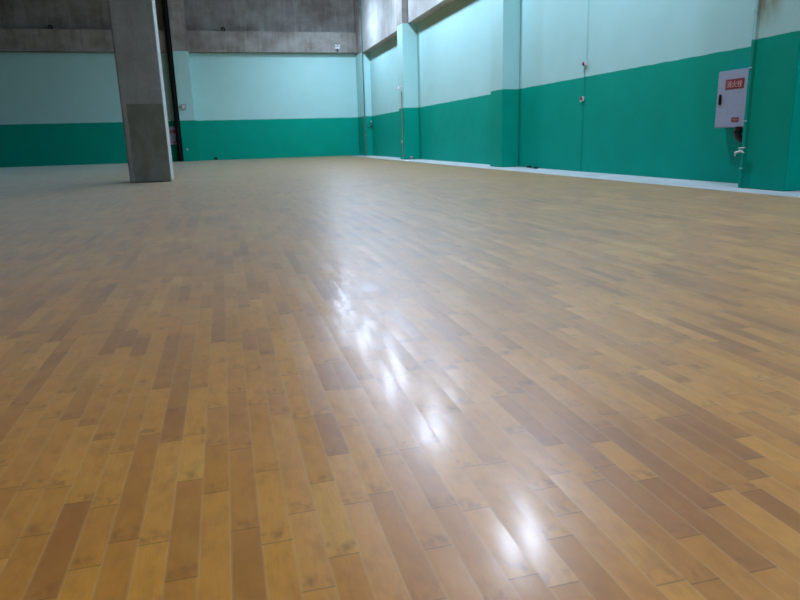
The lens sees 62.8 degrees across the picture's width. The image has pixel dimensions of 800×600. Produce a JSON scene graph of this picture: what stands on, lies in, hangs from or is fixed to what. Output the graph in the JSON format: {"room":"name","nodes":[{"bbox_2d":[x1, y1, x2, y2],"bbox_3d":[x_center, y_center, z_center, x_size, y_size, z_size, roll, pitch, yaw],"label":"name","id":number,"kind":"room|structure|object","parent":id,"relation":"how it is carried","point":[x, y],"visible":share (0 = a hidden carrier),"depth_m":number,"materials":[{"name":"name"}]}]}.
{"room":"empty warehouse hall","nodes":[
{"label":"empty warehouse hall","id":0,"kind":"room"},
{"bbox_2d":[0,0,359,167],"bbox_3d":[-18.715,-13.887,38.914,33.760,11.400,0.300,-5,14,-14],"label":"wall","id":1,"kind":"structure","parent":0,"point":[57,108],"depth_m":40.42,"materials":[{"name":"paint"}]},
{"bbox_2d":[162,0,183,161],"bbox_3d":[-13.754,-14.136,39.347,0.332,11.400,0.332,-5,14,-14],"label":"drainpipe","id":2,"kind":"object","parent":1,"relation":"attached to","point":[164,2],"visible":1,"depth_m":39.45,"materials":[{"name":"black metal"}]},
{"bbox_2d":[169,127,176,144],"bbox_3d":[-14.236,-10.204,40.712,0.723,1.080,0.268,-5,14,-14],"label":"upper cabinet","id":3,"kind":"object","parent":1,"relation":"attached to","point":[172,133],"visible":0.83,"depth_m":40.65,"materials":[{"name":"white metal"}]},
{"bbox_2d":[0,28,356,53],"bbox_3d":[-18.728,-15.116,38.235,33.020,1.210,0.420,-5,14,-14],"label":"beam","id":4,"kind":"structure","parent":1,"relation":"attached to","point":[11,40],"depth_m":39.85,"materials":[{"name":"concrete"}]},
{"bbox_2d":[167,0,198,160],"bbox_3d":[-13.221,-14.249,39.742,0.900,11.400,0.800,-5,14,-14],"label":"column","id":5,"kind":"structure","parent":1,"relation":"attached to","point":[176,11],"depth_m":39.57,"materials":[{"name":"paint"}]},
{"bbox_2d":[0,156,799,599],"bbox_3d":[-11.422,-1.402,11.626,32.420,0.200,60.950,-5,14,-14],"label":"floor","id":6,"kind":"structure","parent":0,"point":[322,377],"depth_m":2.73,"materials":[{"name":"brown wood"}]},
{"bbox_2d":[108,0,173,182],"bbox_3d":[-7.301,-8.964,17.590,1.100,11.400,1.100,-5,14,-14],"label":"concrete column","id":7,"kind":"structure","parent":6,"relation":"on","point":[134,27],"depth_m":17.87,"materials":[{"name":"grey concrete"}]},
{"bbox_2d":[370,0,754,183],"bbox_3d":[5.518,-8.574,14.538,0.300,11.412,60.950,-5,14,-14],"label":"wall","id":8,"kind":"structure","parent":0,"point":[649,91],"depth_m":17.18,"materials":[{"name":"paint"}]},
{"bbox_2d":[353,0,372,155],"bbox_3d":[-2.380,-15.089,41.914,0.530,11.412,1.900,-5,14,-14],"label":"column","id":9,"kind":"structure","parent":8,"relation":"attached to","point":[356,3],"depth_m":41.77,"materials":[{"name":"paint"}]},
{"bbox_2d":[360,0,366,155],"bbox_3d":[-2.334,-14.848,40.931,0.120,11.412,0.100,-5,14,-14],"label":"pipe","id":10,"kind":"object","parent":8,"relation":"attached to","point":[360,0],"visible":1,"depth_m":41.10,"materials":[{"name":"grey plastic"}]},
{"bbox_2d":[401,92,402,147],"bbox_3d":[0.112,-8.591,32.390,0.032,3.212,0.032,-5,14,-14],"label":"conduit","id":11,"kind":"object","parent":8,"relation":"attached to","point":[401,92],"visible":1,"depth_m":32.39,"materials":[{"name":"grey plastic"}]},
{"bbox_2d":[361,0,453,52],"bbox_3d":[5.072,-11.595,13.696,0.440,5.120,60.350,-5,14,-14],"label":"beam","id":12,"kind":"structure","parent":8,"relation":"attached to","point":[379,17],"depth_m":35.12,"materials":[{"name":"concrete"}]},
{"bbox_2d":[396,0,418,159],"bbox_3d":[0.337,-12.626,31.596,0.720,11.412,1.000,-5,14,-14],"label":"column","id":13,"kind":"structure","parent":8,"relation":"attached to","point":[406,32],"depth_m":31.71,"materials":[{"name":"paint"}]},
{"bbox_2d":[490,0,519,166],"bbox_3d":[3.355,-10.054,20.801,0.580,11.412,1.000,-5,14,-14],"label":"pillar","id":14,"kind":"structure","parent":8,"relation":"attached to","point":[505,14],"depth_m":21.21,"materials":[{"name":"paint"}]},
{"bbox_2d":[351,155,799,196],"bbox_3d":[5.032,-2.886,15.762,1.640,0.188,60.950,-5,14,-14],"label":"trim","id":15,"kind":"structure","parent":8,"relation":"attached to","point":[629,178],"depth_m":14.82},
{"bbox_2d":[580,102,582,165],"bbox_3d":[4.915,-4.414,17.764,0.014,1.827,0.014,-5,14,-14],"label":"conduit","id":16,"kind":"object","parent":8,"relation":"attached to","point":[582,102],"visible":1,"depth_m":17.74,"materials":[{"name":"green plastic"}]},
{"bbox_2d":[586,0,588,56],"bbox_3d":[4.839,-7.945,16.795,0.014,3.435,0.014,-5,14,-14],"label":"conduit","id":17,"kind":"object","parent":8,"relation":"attached to","point":[588,0],"visible":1,"depth_m":17.01,"materials":[{"name":"white plastic"}]},
{"bbox_2d":[715,68,748,127],"bbox_3d":[6.255,-3.740,12.178,0.268,1.030,0.803,-5,14,-14],"label":"upper cabinet","id":18,"kind":"object","parent":8,"relation":"attached to","point":[732,84],"visible":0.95,"depth_m":12.15,"materials":[{"name":"white metal"}]},
{"bbox_2d":[733,127,742,141],"bbox_3d":[6.306,-3.053,12.107,0.316,0.276,0.160,-5,14,-14],"label":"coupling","id":19,"kind":"object","parent":18,"relation":"attached to","point":[737,131],"visible":0.8,"depth_m":12.04,"materials":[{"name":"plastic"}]},
{"bbox_2d":[734,0,757,187],"bbox_3d":[5.869,-5.036,10.834,0.111,6.290,0.231,-9,16,-29],"label":"pipe","id":20,"kind":"object","parent":8,"relation":"attached to","point":[756,1],"visible":1,"depth_m":11.22,"materials":[{"name":"metal"}]},
{"bbox_2d":[734,147,745,155],"bbox_3d":[5.918,-2.590,11.427,0.097,0.159,0.234,-5,14,-14],"label":"tap","id":21,"kind":"object","parent":20,"relation":"on","point":[741,148],"depth_m":11.42,"materials":[{"name":"white plastic"}]},
{"bbox_2d":[738,0,799,190],"bbox_3d":[6.289,-7.453,9.895,0.660,11.412,1.020,-5,14,-14],"label":"pillar","id":22,"kind":"structure","parent":8,"relation":"attached to","point":[771,155],"depth_m":10.72,"materials":[{"name":"paint"}]}
]}

